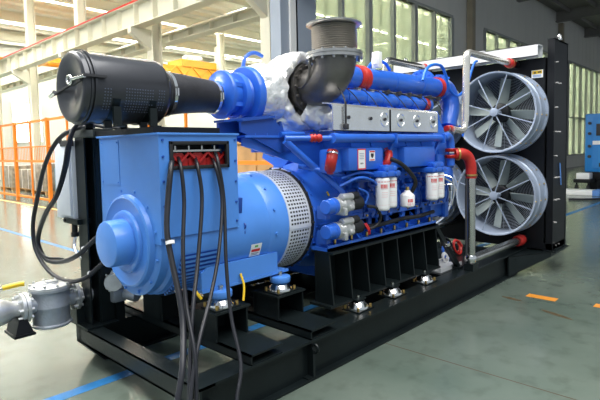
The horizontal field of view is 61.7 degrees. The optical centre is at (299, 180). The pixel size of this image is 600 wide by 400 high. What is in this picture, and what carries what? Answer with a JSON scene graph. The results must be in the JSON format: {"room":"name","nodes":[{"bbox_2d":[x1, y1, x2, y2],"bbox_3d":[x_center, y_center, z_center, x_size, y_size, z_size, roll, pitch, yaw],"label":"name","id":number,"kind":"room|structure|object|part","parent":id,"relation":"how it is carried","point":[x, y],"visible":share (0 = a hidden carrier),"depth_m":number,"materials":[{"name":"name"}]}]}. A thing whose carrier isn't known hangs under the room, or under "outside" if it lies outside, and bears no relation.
{"room":"factory floor","nodes":[
{"label":"factory floor","id":0,"kind":"room"},
{"bbox_2d":[0,43,227,164],"bbox_3d":[-17.947,-6.902,50.889,0.300,11.200,74.000,2,5,43],"label":"wall","id":1,"kind":"structure","parent":0,"point":[50,108],"depth_m":45.31,"materials":[{"name":"white paint"}]},
{"bbox_2d":[10,102,43,142],"bbox_3d":[-24.020,-5.105,44.233,0.100,3.500,2.600,2,5,43],"label":"window","id":2,"kind":"structure","parent":1,"relation":"in","point":[19,112],"depth_m":43.88,"materials":[{"name":"white glass"}]},
{"bbox_2d":[1,7,259,92],"bbox_3d":[-13.919,-5.833,27.790,36.300,0.350,0.440,2,5,43],"label":"tie beam","id":3,"kind":"structure","parent":0,"point":[245,16],"depth_m":18.52,"materials":[{"name":"beige metal"}]},
{"bbox_2d":[38,55,231,79],"bbox_3d":[-10.114,-7.996,34.285,3.000,1.830,15.400,2,5,43],"label":"crane","id":4,"kind":"object","parent":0,"point":[193,66],"visible":0.34,"depth_m":35.66,"materials":[{"name":"yellow paint"}]},
{"bbox_2d":[0,0,541,71],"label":"windows","id":5,"kind":"structure","parent":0,"point":[52,17],"depth_m":38.06,"materials":[{"name":"glass"}]},
{"bbox_2d":[0,165,599,399],"bbox_3d":[4.821,-0.298,29.892,62.000,0.200,74.000,2,5,43],"label":"floor","id":6,"kind":"structure","parent":0,"point":[490,345],"depth_m":4.06,"materials":[{"name":"grey concrete"}]},
{"bbox_2d":[0,78,5,179],"bbox_3d":[-19.668,-5.177,31.856,0.400,10.250,1.230,2,5,43],"label":"steel column","id":7,"kind":"structure","parent":6,"relation":"on","point":[1,110],"depth_m":32.30,"materials":[{"name":"white metal"}]},
{"bbox_2d":[0,165,30,190],"bbox_3d":[-13.003,-0.186,23.389,1.600,1.106,1.300,2,5,43],"label":"load","id":8,"kind":"object","parent":6,"relation":"on","point":[9,170],"visible":0.43,"depth_m":22.75,"materials":[{"name":"brown wood"}]},
{"bbox_2d":[19,169,31,191],"bbox_3d":[-11.444,-0.062,22.131,1.600,0.956,1.300,2,5,43],"label":"load","id":9,"kind":"object","parent":6,"relation":"on","point":[25,181],"visible":0.24,"depth_m":21.68,"materials":[{"name":"brown wood"}]},
{"bbox_2d":[11,0,42,163],"bbox_3d":[-15.013,-4.989,27.467,0.400,10.250,1.230,2,5,43],"label":"steel column","id":10,"kind":"structure","parent":6,"relation":"on","point":[30,77],"depth_m":27.66,"materials":[{"name":"beige metal"}]},
{"bbox_2d":[0,199,56,209],"bbox_3d":[-9.211,0.730,16.512,24.000,0.002,0.120,2,5,43],"label":"floor marking","id":11,"kind":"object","parent":6,"relation":"on","point":[0,199],"depth_m":16.21,"materials":[{"name":"yellow paint"}]},
{"bbox_2d":[0,228,77,251],"bbox_3d":[-9.803,0.902,14.011,26.580,0.002,0.080,2,5,43],"label":"floor marking","id":12,"kind":"object","parent":6,"relation":"on","point":[43,241],"depth_m":9.19,"materials":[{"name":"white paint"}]},
{"bbox_2d":[31,163,54,194],"bbox_3d":[-10.095,-0.119,20.643,1.600,1.206,1.300,2,5,43],"label":"load","id":13,"kind":"object","parent":6,"relation":"on","point":[36,167],"visible":0.19,"depth_m":19.93,"materials":[{"name":"brown wood"}]},
{"bbox_2d":[58,0,87,58],"bbox_3d":[-10.395,-4.803,23.113,0.400,10.250,1.230,2,5,43],"label":"steel column","id":14,"kind":"structure","parent":6,"relation":"on","point":[80,16],"depth_m":23.18,"materials":[{"name":"beige metal"}]},
{"bbox_2d":[0,113,271,202],"bbox_3d":[-6.734,-0.558,14.600,21.150,2.720,0.100,2,5,43],"label":"fence","id":15,"kind":"object","parent":6,"relation":"on","point":[15,148],"visible":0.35,"depth_m":16.61,"materials":[{"name":"orange metal"}]},
{"bbox_3d":[-11.079,-0.714,18.698,0.050,2.680,0.050,2,5,43],"label":"post","id":16,"kind":"part","parent":15,"relation":"part of","materials":[{"name":"orange metal"}]},
{"bbox_3d":[-9.989,-0.690,17.668,0.100,2.720,0.100,2,5,43],"label":"post","id":17,"kind":"part","parent":15,"relation":"part of","materials":[{"name":"orange metal"}]},
{"bbox_3d":[-8.580,-1.111,16.301,16.100,0.040,0.040,2,5,43],"label":"rail","id":18,"kind":"part","parent":15,"relation":"part of","materials":[{"name":"orange metal"}]},
{"bbox_3d":[-6.729,0.638,14.693,21.100,0.070,0.060,2,5,43],"label":"rail","id":19,"kind":"part","parent":15,"relation":"part of","materials":[{"name":"orange metal"}]},
{"bbox_3d":[-8.897,-0.626,16.641,0.050,2.680,0.050,2,5,43],"label":"post","id":20,"kind":"part","parent":15,"relation":"part of","materials":[{"name":"orange metal"}]},
{"bbox_3d":[-6.778,-1.856,14.534,21.100,0.070,0.060,2,5,43],"label":"rail","id":21,"kind":"part","parent":15,"relation":"part of","materials":[{"name":"orange metal"}]},
{"bbox_3d":[-7.807,-0.602,15.611,0.100,2.720,0.100,2,5,43],"label":"post","id":22,"kind":"part","parent":15,"relation":"part of","materials":[{"name":"orange metal"}]},
{"bbox_3d":[-6.752,-0.569,14.616,21.100,0.070,0.060,2,5,43],"label":"rail","id":23,"kind":"part","parent":15,"relation":"part of","materials":[{"name":"orange metal"}]},
{"bbox_3d":[-2.352,-0.361,10.470,0.050,2.680,0.050,2,5,43],"label":"post","id":24,"kind":"part","parent":15,"relation":"part of","materials":[{"name":"orange metal"}]},
{"bbox_2d":[127,22,164,126],"bbox_3d":[-5.777,-4.616,18.759,0.400,10.250,1.230,2,5,43],"label":"steel column","id":25,"kind":"structure","parent":6,"relation":"on","point":[150,38],"depth_m":18.86,"materials":[{"name":"beige metal"}]},
{"bbox_2d":[0,0,222,77],"bbox_3d":[-13.513,-6.377,25.499,40.000,0.890,0.470,2,5,43],"label":"girder","id":26,"kind":"object","parent":25,"relation":"on","point":[112,24],"visible":0.99,"depth_m":20.07,"materials":[{"name":"beige metal"}]},
{"bbox_3d":[-13.521,-6.791,25.473,40.000,0.060,0.470,2,5,43],"label":"crane rail","id":27,"kind":"part","parent":26,"relation":"part of","materials":[{"name":"beige metal"}]},
{"bbox_2d":[214,47,218,124],"bbox_3d":[-6.754,-6.065,42.161,0.560,10.200,0.600,2,5,43],"label":"steel column","id":28,"kind":"structure","parent":6,"relation":"on","point":[215,48],"depth_m":41.75,"materials":[{"name":"beige metal"}]},
{"bbox_2d":[216,32,226,119],"bbox_3d":[-5.762,-5.771,37.247,0.560,10.200,0.600,2,5,43],"label":"steel column","id":29,"kind":"structure","parent":6,"relation":"on","point":[220,40],"depth_m":36.98,"materials":[{"name":"beige metal"}]},
{"bbox_2d":[237,142,272,172],"bbox_3d":[-0.407,0.034,10.435,2.300,1.820,1.430,2,5,43],"label":"crate","id":30,"kind":"object","parent":6,"relation":"on","point":[243,153],"visible":0.02,"depth_m":10.03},
{"bbox_2d":[246,0,270,63],"bbox_3d":[-1.158,-4.429,14.405,0.400,10.250,1.230,2,5,43],"label":"steel column","id":31,"kind":"structure","parent":6,"relation":"on","point":[261,7],"depth_m":14.48,"materials":[{"name":"beige metal"}]},
{"bbox_2d":[270,0,315,59],"bbox_3d":[-0.188,-4.159,14.184,0.530,9.700,1.370,2,5,43],"label":"steel column","id":32,"kind":"structure","parent":6,"relation":"on","point":[289,32],"depth_m":13.80,"materials":[{"name":"grey metal"}]},
{"bbox_2d":[76,225,565,399],"bbox_3d":[0.779,0.848,5.325,2.200,0.800,5.570,2,5,43],"label":"frame","id":33,"kind":"object","parent":6,"relation":"on","point":[372,272],"visible":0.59,"depth_m":3.88,"materials":[{"name":"black paint"}]},
{"bbox_2d":[22,277,93,329],"bbox_3d":[-1.734,0.918,3.884,0.301,0.369,0.786,2,5,43],"label":"filter","id":34,"kind":"object","parent":33,"relation":"on","point":[54,303],"visible":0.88,"depth_m":3.66,"materials":[{"name":"grey metal"}]},
{"bbox_2d":[0,281,35,339],"bbox_3d":[-2.188,0.918,3.414,0.230,0.384,0.640,2,5,43],"label":"valve","id":35,"kind":"object","parent":34,"relation":"attached to","point":[14,313],"visible":1,"depth_m":3.53,"materials":[{"name":"metal"}]},
{"bbox_3d":[-2.018,0.738,3.535,0.137,0.048,0.037,-4,4,-34],"label":"handle","id":36,"kind":"part","parent":35,"relation":"part of","materials":[{"name":"yellow plastic"}]},
{"bbox_3d":[-1.864,0.767,3.744,0.296,0.044,0.296,2,5,43],"label":"lid","id":37,"kind":"part","parent":34,"relation":"part of","materials":[{"name":"metal"}]},
{"bbox_2d":[104,270,140,319],"bbox_3d":[-1.398,0.893,3.905,0.264,0.403,0.243,2,5,43],"label":"gas regulator","id":38,"kind":"object","parent":33,"relation":"on","point":[118,294],"visible":0.61,"depth_m":3.88,"materials":[{"name":"metal"}]},
{"bbox_3d":[-1.430,1.015,3.967,0.060,0.154,0.070,2,5,43],"label":"support leg","id":39,"kind":"part","parent":38,"relation":"part of","materials":[{"name":"black paint"}]},
{"bbox_2d":[73,127,219,330],"bbox_3d":[-1.139,0.362,3.624,1.165,1.489,0.550,2,5,43],"label":"stand","id":40,"kind":"object","parent":33,"relation":"on","point":[86,143],"visible":0.71,"depth_m":3.81,"materials":[{"name":"black paint"}]},
{"bbox_2d":[36,124,81,259],"bbox_3d":[-1.851,0.096,3.766,0.642,1.037,0.139,1,4,28],"label":"cable","id":41,"kind":"object","parent":40,"relation":"hanging from","point":[74,125],"visible":0.9,"depth_m":3.69,"materials":[{"name":"rubber"}]},
{"bbox_2d":[36,125,95,263],"bbox_3d":[-1.751,0.114,3.747,0.911,1.071,0.157,1,4,28],"label":"cable","id":42,"kind":"object","parent":40,"relation":"hanging from","point":[92,241],"visible":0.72,"depth_m":3.67,"materials":[{"name":"rubber"}]},
{"bbox_2d":[31,124,103,283],"bbox_3d":[-1.788,0.179,3.792,1.000,1.183,0.117,1,4,31],"label":"cable","id":43,"kind":"object","parent":40,"relation":"hanging from","point":[61,136],"visible":0.73,"depth_m":3.87,"materials":[{"name":"rubber"}]},
{"bbox_2d":[54,140,90,259],"bbox_3d":[-1.758,0.127,3.989,0.420,0.948,0.242,2,5,43],"label":"electrical box","id":44,"kind":"object","parent":40,"relation":"attached to","point":[67,203],"visible":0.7,"depth_m":3.87,"materials":[{"name":"grey paint"}]},
{"bbox_3d":[-1.835,-0.003,3.909,0.230,0.540,0.020,2,5,43],"label":"door","id":45,"kind":"part","parent":44,"relation":"part of","materials":[{"name":"grey paint"}]},
{"bbox_3d":[-1.617,0.387,3.837,0.152,1.430,0.080,2,5,43],"label":"post","id":46,"kind":"part","parent":40,"relation":"part of","materials":[{"name":"black metal"}]},
{"bbox_3d":[-1.569,1.093,3.885,0.225,0.014,0.250,2,5,43],"label":"plate","id":47,"kind":"part","parent":40,"relation":"part of","materials":[{"name":"black paint"}]},
{"bbox_3d":[-1.554,0.382,3.901,0.157,1.430,0.100,2,5,43],"label":"post","id":48,"kind":"part","parent":40,"relation":"part of","materials":[{"name":"metal"}]},
{"bbox_2d":[48,49,172,129],"bbox_3d":[-1.170,-0.569,3.207,0.514,0.469,0.667,2,5,43],"label":"filter","id":49,"kind":"object","parent":40,"relation":"on","point":[92,88],"visible":0.98,"depth_m":3.03,"materials":[{"name":"black paint"}]},
{"bbox_3d":[-1.395,-0.565,2.997,0.418,0.080,0.018,2,5,43],"label":"clamp arm","id":50,"kind":"part","parent":49,"relation":"part of"},
{"bbox_2d":[164,71,223,116],"bbox_3d":[-0.791,-0.610,3.586,0.331,0.315,0.467,2,5,43],"label":"air duct","id":51,"kind":"object","parent":49,"relation":"attached to","point":[191,94],"visible":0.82,"depth_m":3.50,"materials":[{"name":"rubber"}]},
{"bbox_2d":[94,124,130,129],"bbox_3d":[-1.344,-0.421,3.675,0.624,0.120,0.089,-1,4,2],"label":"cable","id":52,"kind":"object","parent":40,"relation":"on","point":[96,125],"visible":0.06,"depth_m":3.66,"materials":[{"name":"rubber"}]},
{"bbox_3d":[-1.017,-0.336,3.486,0.840,0.038,0.500,2,5,43],"label":"plate","id":53,"kind":"part","parent":40,"relation":"part of","materials":[{"name":"black paint"}]},
{"bbox_2d":[96,132,314,300],"bbox_3d":[-0.707,0.240,3.712,0.876,1.152,1.524,2,5,43],"label":"alternator","id":54,"kind":"object","parent":33,"relation":"on","point":[270,216],"visible":0.93,"depth_m":3.29,"materials":[{"name":"blue paint"}]},
{"bbox_3d":[-0.922,-0.310,3.467,0.809,0.014,0.624,2,5,43],"label":"lid","id":55,"kind":"part","parent":54,"relation":"part of","materials":[{"name":"blue paint"}]},
{"bbox_2d":[164,158,186,399],"bbox_3d":[-0.686,0.650,2.684,0.145,1.596,1.078,-2,4,-6],"label":"power cable","id":56,"kind":"object","parent":54,"relation":"hanging from","point":[168,242],"visible":0.93,"depth_m":2.84,"materials":[{"name":"rubber"}]},
{"bbox_2d":[176,152,198,399],"bbox_3d":[-0.626,0.642,2.728,0.128,1.592,1.062,-2,4,-9],"label":"power cable","id":57,"kind":"object","parent":54,"relation":"hanging from","point":[183,223],"visible":0.97,"depth_m":2.89,"materials":[{"name":"rubber"}]},
{"bbox_3d":[-0.719,0.603,3.319,0.235,0.291,0.285,2,5,43],"label":"louvre panel","id":58,"kind":"part","parent":54,"relation":"part of","materials":[{"name":"blue paint"}]},
{"bbox_3d":[-0.709,-0.129,3.263,0.156,0.260,0.495,2,5,43],"label":"backing panel","id":59,"kind":"part","parent":54,"relation":"part of","materials":[{"name":"metal"}]},
{"bbox_2d":[187,156,203,399],"bbox_3d":[-0.584,0.642,2.763,0.081,1.590,1.161,-2,4,-7],"label":"power cable","id":60,"kind":"object","parent":54,"relation":"hanging from","point":[194,292],"visible":0.89,"depth_m":2.99,"materials":[{"name":"rubber"}]},
{"bbox_2d":[188,158,223,399],"bbox_3d":[-0.532,0.638,2.812,0.154,1.586,1.246,-1,4,-3],"label":"power cable","id":61,"kind":"object","parent":54,"relation":"attached to","point":[191,387],"visible":0.96,"depth_m":3.02,"materials":[{"name":"rubber"}]},
{"bbox_2d":[211,145,242,399],"bbox_3d":[-0.381,0.601,2.909,0.084,1.633,1.185,-2,4,-17],"label":"power cable","id":62,"kind":"object","parent":54,"relation":"attached to","point":[237,393],"visible":0.95,"depth_m":3.12,"materials":[{"name":"rubber"}]},
{"bbox_2d":[248,170,310,266],"bbox_3d":[-0.293,0.321,4.165,0.828,0.820,0.240,2,5,43],"label":"grille","id":63,"kind":"object","parent":54,"relation":"attached to","point":[296,201],"depth_m":3.94,"materials":[{"name":"metal"}]},
{"bbox_3d":[-0.533,0.845,3.394,0.170,0.012,0.210,2,5,43],"label":"mount plate","id":64,"kind":"part","parent":33,"relation":"part of","materials":[{"name":"black paint"}]},
{"bbox_3d":[0.215,1.085,5.823,0.170,0.285,5.490,2,5,43],"label":"rail","id":65,"kind":"part","parent":33,"relation":"part of","materials":[{"name":"black metal"}]},
{"bbox_3d":[-0.428,1.003,4.956,0.170,0.012,0.210,2,5,43],"label":"mount plate","id":66,"kind":"part","parent":33,"relation":"part of","materials":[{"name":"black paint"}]},
{"bbox_3d":[-0.148,0.827,3.801,0.170,0.012,0.210,2,5,43],"label":"mount plate","id":67,"kind":"part","parent":33,"relation":"part of","materials":[{"name":"black paint"}]},
{"bbox_3d":[1.269,1.128,4.829,0.170,0.285,5.490,2,5,43],"label":"rail","id":68,"kind":"part","parent":33,"relation":"part of","materials":[{"name":"black metal"}]},
{"bbox_3d":[0.474,1.040,4.106,0.170,0.012,0.210,2,5,43],"label":"mount plate","id":69,"kind":"part","parent":33,"relation":"part of","materials":[{"name":"black paint"}]},
{"bbox_2d":[262,51,461,275],"bbox_3d":[0.663,-0.209,5.040,1.310,2.050,3.023,2,5,43],"label":"engine","id":70,"kind":"object","parent":33,"relation":"on","point":[392,156],"visible":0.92,"depth_m":4.46,"materials":[{"name":"blue paint"}]},
{"bbox_2d":[209,51,344,193],"bbox_3d":[-0.142,-0.479,4.076,0.768,1.220,1.274,2,5,43],"label":"turbocharger","id":71,"kind":"object","parent":70,"relation":"attached to","point":[257,104],"visible":0.75,"depth_m":3.90,"materials":[{"name":"blue paint"}]},
{"bbox_2d":[288,17,362,110],"bbox_3d":[0.216,-0.927,4.132,0.631,0.685,0.456,2,5,43],"label":"exhaust elbow","id":72,"kind":"object","parent":71,"relation":"attached to","point":[334,55],"visible":0.99,"depth_m":3.96,"materials":[{"name":"grey metal"}]},
{"bbox_3d":[0.208,0.216,3.893,0.186,0.166,0.105,2,5,43],"label":"starter motor","id":73,"kind":"part","parent":70,"relation":"part of","materials":[{"name":"blue paint"}]},
{"bbox_3d":[0.212,0.410,3.905,0.186,0.166,0.105,2,5,43],"label":"starter motor","id":74,"kind":"part","parent":70,"relation":"part of","materials":[{"name":"blue paint"}]},
{"bbox_2d":[438,219,459,227],"bbox_3d":[1.566,0.611,6.354,0.060,0.069,1.890,2,5,43],"label":"drain pipe","id":75,"kind":"object","parent":70,"relation":"attached to","point":[443,224],"visible":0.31,"depth_m":6.80,"materials":[{"name":"metal"}]},
{"bbox_2d":[450,49,519,136],"bbox_3d":[2.143,-0.997,5.791,0.142,0.976,1.744,2,5,44],"label":"pipe","id":76,"kind":"object","parent":70,"relation":"attached to","point":[511,63],"visible":1,"depth_m":5.35,"materials":[{"name":"metal"}]},
{"bbox_3d":[0.824,1.009,4.476,0.170,0.012,0.210,2,5,43],"label":"mount plate","id":77,"kind":"part","parent":33,"relation":"part of","materials":[{"name":"black paint"}]},
{"bbox_3d":[1.208,0.976,4.881,0.170,0.012,0.210,2,5,43],"label":"mount plate","id":78,"kind":"part","parent":33,"relation":"part of","materials":[{"name":"black paint"}]},
{"bbox_2d":[438,248,445,259],"bbox_3d":[1.725,0.902,6.155,0.342,0.024,0.564,2,5,43],"label":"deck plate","id":79,"kind":"object","parent":33,"relation":"on","point":[439,249],"depth_m":6.22,"materials":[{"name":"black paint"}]},
{"bbox_2d":[441,252,448,262],"bbox_3d":[1.643,0.860,5.681,0.088,0.118,0.220,-1,4,8],"label":"coil","id":80,"kind":"object","parent":79,"relation":"on","point":[446,260],"visible":0.97,"depth_m":5.62,"materials":[{"name":"white paint"}]},
{"bbox_2d":[440,237,452,251],"bbox_3d":[1.763,0.779,6.024,0.136,0.233,0.336,1,4,28],"label":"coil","id":81,"kind":"object","parent":79,"relation":"on","point":[446,238],"visible":0.35,"depth_m":6.02,"materials":[{"name":"rubber"}]},
{"bbox_2d":[429,269,454,276],"bbox_3d":[1.474,0.965,5.256,0.128,0.024,0.376,2,5,43],"label":"deck plate","id":82,"kind":"object","parent":33,"relation":"on","point":[432,273],"depth_m":5.21,"materials":[{"name":"black paint"}]},
{"bbox_2d":[431,258,461,272],"bbox_3d":[1.537,0.916,5.462,0.240,0.044,0.480,2,5,43],"label":"tray","id":83,"kind":"object","parent":82,"relation":"on","point":[444,266],"visible":0.59,"depth_m":5.38,"materials":[{"name":"grey paint"}]},
{"bbox_2d":[435,224,462,269],"bbox_3d":[1.551,0.686,5.259,0.476,0.528,0.089,-4,5,-41],"label":"strut","id":84,"kind":"object","parent":33,"relation":"on","point":[446,244],"visible":0.98,"depth_m":5.26,"materials":[{"name":"black paint"}]},
{"bbox_2d":[453,250,465,265],"bbox_3d":[1.872,0.914,5.929,0.453,0.024,0.721,2,5,43],"label":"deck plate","id":85,"kind":"object","parent":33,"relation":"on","point":[461,257],"depth_m":5.92,"materials":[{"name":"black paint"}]},
{"bbox_2d":[452,239,462,254],"bbox_3d":[1.918,0.795,6.101,0.120,0.185,0.289,1,4,26],"label":"coil","id":86,"kind":"object","parent":85,"relation":"on","point":[460,245],"visible":1,"depth_m":6.08,"materials":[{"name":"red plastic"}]},
{"bbox_2d":[394,33,568,252],"bbox_3d":[2.412,-0.506,6.999,2.280,2.700,0.760,2,5,43],"label":"radiator","id":87,"kind":"object","parent":33,"relation":"on","point":[548,152],"visible":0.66,"depth_m":6.37,"materials":[{"name":"black metal"}]},
{"bbox_2d":[382,57,433,71],"bbox_3d":[1.463,-1.165,6.725,0.146,0.912,1.302,2,5,42],"label":"pipe","id":88,"kind":"object","parent":87,"relation":"attached to","point":[390,60],"visible":0.5,"depth_m":6.57,"materials":[{"name":"metal"}]},
{"bbox_2d":[430,91,460,143],"bbox_3d":[1.765,-0.891,7.063,1.030,1.030,0.421,2,5,43],"label":"fan","id":89,"kind":"object","parent":87,"relation":"attached to","point":[436,107],"visible":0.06,"depth_m":6.94,"materials":[{"name":"grey metal"}]},
{"bbox_3d":[1.960,-1.062,6.940,0.305,0.269,0.081,2,5,43],"label":"fan blade","id":90,"kind":"part","parent":89,"relation":"part of","materials":[{"name":"grey metal"}]},
{"bbox_2d":[432,164,461,223],"bbox_3d":[1.786,0.141,7.128,1.030,1.030,0.421,2,5,43],"label":"fan","id":91,"kind":"object","parent":87,"relation":"attached to","point":[454,212],"visible":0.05,"depth_m":6.88,"materials":[{"name":"grey metal"}]},
{"bbox_2d":[456,154,547,235],"bbox_3d":[2.549,0.172,6.409,1.030,1.030,0.421,2,5,43],"label":"fan","id":92,"kind":"object","parent":87,"relation":"attached to","point":[499,192],"visible":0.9,"depth_m":6.36,"materials":[{"name":"grey metal"}]},
{"bbox_3d":[2.387,0.122,6.633,0.320,0.135,0.081,2,5,43],"label":"fan blade","id":93,"kind":"part","parent":92,"relation":"part of","materials":[{"name":"grey metal"}]},
{"bbox_3d":[2.430,0.337,6.610,0.305,0.269,0.081,2,5,43],"label":"fan blade","id":94,"kind":"part","parent":92,"relation":"part of","materials":[{"name":"grey metal"}]},
{"bbox_3d":[2.455,-0.056,6.554,0.269,0.305,0.081,2,5,43],"label":"fan blade","id":95,"kind":"part","parent":92,"relation":"part of","materials":[{"name":"grey metal"}]},
{"bbox_3d":[2.575,0.441,6.494,0.040,0.320,0.146,-2,4,-20],"label":"fan blade","id":96,"kind":"part","parent":92,"relation":"part of","materials":[{"name":"grey metal"}]},
{"bbox_3d":[2.611,-0.104,6.415,0.146,0.320,0.040,0,4,17],"label":"fan blade","id":97,"kind":"part","parent":92,"relation":"part of","materials":[{"name":"grey metal"}]},
{"bbox_3d":[2.718,0.394,6.342,0.269,0.305,0.081,2,5,43],"label":"fan blade","id":98,"kind":"part","parent":92,"relation":"part of","materials":[{"name":"grey metal"}]},
{"bbox_3d":[2.744,0.001,6.286,0.305,0.269,0.081,2,5,43],"label":"fan blade","id":99,"kind":"part","parent":92,"relation":"part of","materials":[{"name":"grey metal"}]},
{"bbox_3d":[2.787,0.216,6.263,0.320,0.135,0.081,2,5,43],"label":"fan blade","id":100,"kind":"part","parent":92,"relation":"part of","materials":[{"name":"grey metal"}]},
{"bbox_2d":[457,71,548,152],"bbox_3d":[2.529,-0.861,6.343,1.030,1.030,0.421,2,5,43],"label":"fan","id":101,"kind":"object","parent":87,"relation":"attached to","point":[502,110],"visible":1,"depth_m":6.31,"materials":[{"name":"grey metal"}]},
{"bbox_3d":[2.367,-0.911,6.567,0.320,0.135,0.081,2,5,43],"label":"fan blade","id":102,"kind":"part","parent":101,"relation":"part of","materials":[{"name":"grey metal"}]},
{"bbox_3d":[2.410,-0.696,6.544,0.305,0.269,0.081,2,5,43],"label":"fan blade","id":103,"kind":"part","parent":101,"relation":"part of","materials":[{"name":"grey metal"}]},
{"bbox_3d":[2.435,-1.089,6.488,0.269,0.305,0.081,2,5,43],"label":"fan blade","id":104,"kind":"part","parent":101,"relation":"part of","materials":[{"name":"grey metal"}]},
{"bbox_3d":[2.554,-0.592,6.428,0.040,0.320,0.146,-2,4,-20],"label":"fan blade","id":105,"kind":"part","parent":101,"relation":"part of","materials":[{"name":"grey metal"}]},
{"bbox_3d":[2.590,-1.136,6.349,0.146,0.320,0.040,0,4,17],"label":"fan blade","id":106,"kind":"part","parent":101,"relation":"part of","materials":[{"name":"grey metal"}]},
{"bbox_3d":[2.698,-0.639,6.276,0.269,0.305,0.081,2,5,43],"label":"fan blade","id":107,"kind":"part","parent":101,"relation":"part of","materials":[{"name":"grey metal"}]},
{"bbox_3d":[2.723,-1.032,6.220,0.305,0.269,0.081,2,5,43],"label":"fan blade","id":108,"kind":"part","parent":101,"relation":"part of","materials":[{"name":"grey metal"}]},
{"bbox_3d":[2.766,-0.817,6.197,0.320,0.135,0.081,2,5,43],"label":"fan blade","id":109,"kind":"part","parent":101,"relation":"part of","materials":[{"name":"grey metal"}]},
{"bbox_3d":[3.281,0.844,6.426,0.150,0.045,0.560,2,5,43],"label":"foot plate","id":110,"kind":"part","parent":87,"relation":"part of","materials":[{"name":"black paint"}]},
{"bbox_2d":[455,148,527,271],"bbox_3d":[2.233,0.254,5.788,0.210,1.296,1.772,2,5,43],"label":"pipe","id":111,"kind":"object","parent":33,"relation":"on","point":[471,257],"visible":0.98,"depth_m":5.24,"materials":[{"name":"metal"}]},
{"bbox_2d":[44,202,599,399],"bbox_3d":[10.272,0.390,15.827,0.100,0.002,43.000,2,5,43],"label":"tape","id":112,"kind":"object","parent":6,"relation":"on","point":[112,378],"depth_m":3.58,"materials":[{"name":"blue plastic"}]},
{"bbox_2d":[526,293,557,300],"bbox_3d":[2.530,1.217,5.251,0.290,0.002,0.120,2,5,43],"label":"tape","id":113,"kind":"object","parent":6,"relation":"on","point":[529,294],"visible":1,"depth_m":5.25,"materials":[{"name":"orange plastic"}]},
{"bbox_2d":[541,309,572,319],"bbox_3d":[2.407,1.254,4.711,0.063,0.001,0.342,-3,4,-22],"label":"floor stain","id":114,"kind":"structure","parent":6,"relation":"on","point":[552,313],"depth_m":4.71,"materials":[{"name":"liquid"}]},
{"bbox_2d":[566,188,599,195],"bbox_3d":[8.801,0.339,15.767,1.200,0.170,0.600,2,5,43],"label":"box","id":115,"kind":"object","parent":6,"relation":"on","point":[569,191],"visible":0.74,"depth_m":15.53,"materials":[{"name":"white paint"}]},
{"bbox_2d":[573,172,594,188],"bbox_3d":[9.502,0.034,16.788,0.500,0.620,0.620,2,5,43],"label":"trolley","id":116,"kind":"object","parent":6,"relation":"on","point":[581,177],"visible":0.84,"depth_m":16.62,"materials":[{"name":"black paint"}]},
{"bbox_2d":[573,178,594,182],"bbox_3d":[9.508,-0.016,16.793,0.500,0.120,0.600,2,5,43],"label":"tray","id":117,"kind":"object","parent":116,"relation":"on","point":[578,180],"depth_m":16.60,"materials":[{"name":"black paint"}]},
{"bbox_2d":[568,198,599,199],"bbox_3d":[9.399,0.448,14.736,3.735,0.056,0.482,-3,4,-23],"label":"cable","id":118,"kind":"object","parent":6,"relation":"on","point":[568,198],"visible":1,"depth_m":14.10,"materials":[{"name":"rubber"}]},
{"bbox_2d":[585,113,599,188],"bbox_3d":[12.160,-1.083,17.919,2.650,2.600,4.400,2,5,43],"label":"canopy generator","id":119,"kind":"object","parent":6,"relation":"on","point":[592,125],"visible":0.96,"depth_m":17.08,"materials":[{"name":"blue paint"}]},
{"bbox_3d":[12.176,-0.264,17.971,2.650,0.280,4.400,2,5,43],"label":"tank","id":120,"kind":"part","parent":119,"relation":"part of","materials":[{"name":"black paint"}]},
{"bbox_2d":[400,0,599,167],"bbox_3d":[17.667,-5.725,33.219,0.206,9.700,50.900,2,5,43],"label":"wall","id":121,"kind":"structure","parent":0,"point":[529,22],"depth_m":26.66,"materials":[{"name":"grey paint"}]},
{"bbox_2d":[323,0,453,71],"bbox_3d":[3.312,-3.547,18.054,0.290,6.250,9.050,2,5,43],"label":"window","id":122,"kind":"structure","parent":121,"relation":"in","point":[367,9],"depth_m":18.63,"materials":[{"name":"glass"}]},
{"bbox_2d":[467,0,475,66],"bbox_3d":[7.565,-4.497,22.192,0.255,9.050,0.320,2,5,43],"label":"trim","id":123,"kind":"structure","parent":121,"relation":"attached to","point":[471,4],"depth_m":21.93,"materials":[{"name":"beige paint"}]},
{"bbox_2d":[483,28,547,64],"bbox_3d":[11.613,-4.271,26.828,0.290,6.250,9.050,2,5,43],"label":"window","id":124,"kind":"structure","parent":121,"relation":"in","point":[507,43],"depth_m":24.54,"materials":[{"name":"glass"}]},
{"bbox_2d":[558,23,563,41],"bbox_3d":[16.312,-5.259,31.437,0.255,9.050,0.320,2,5,43],"label":"trim","id":125,"kind":"structure","parent":121,"relation":"attached to","point":[560,25],"depth_m":31.06,"materials":[{"name":"beige paint"}]},
{"bbox_2d":[567,60,599,155],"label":"window","id":126,"kind":"structure","parent":121,"relation":"in","point":[578,109],"depth_m":35.28,"materials":[{"name":"glass"}]},
{"bbox_2d":[516,0,599,37],"bbox_3d":[26.684,-9.986,24.958,24.000,0.800,50.000,2,5,43],"label":"ceiling","id":127,"kind":"structure","parent":0,"point":[585,13],"depth_m":29.97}
]}

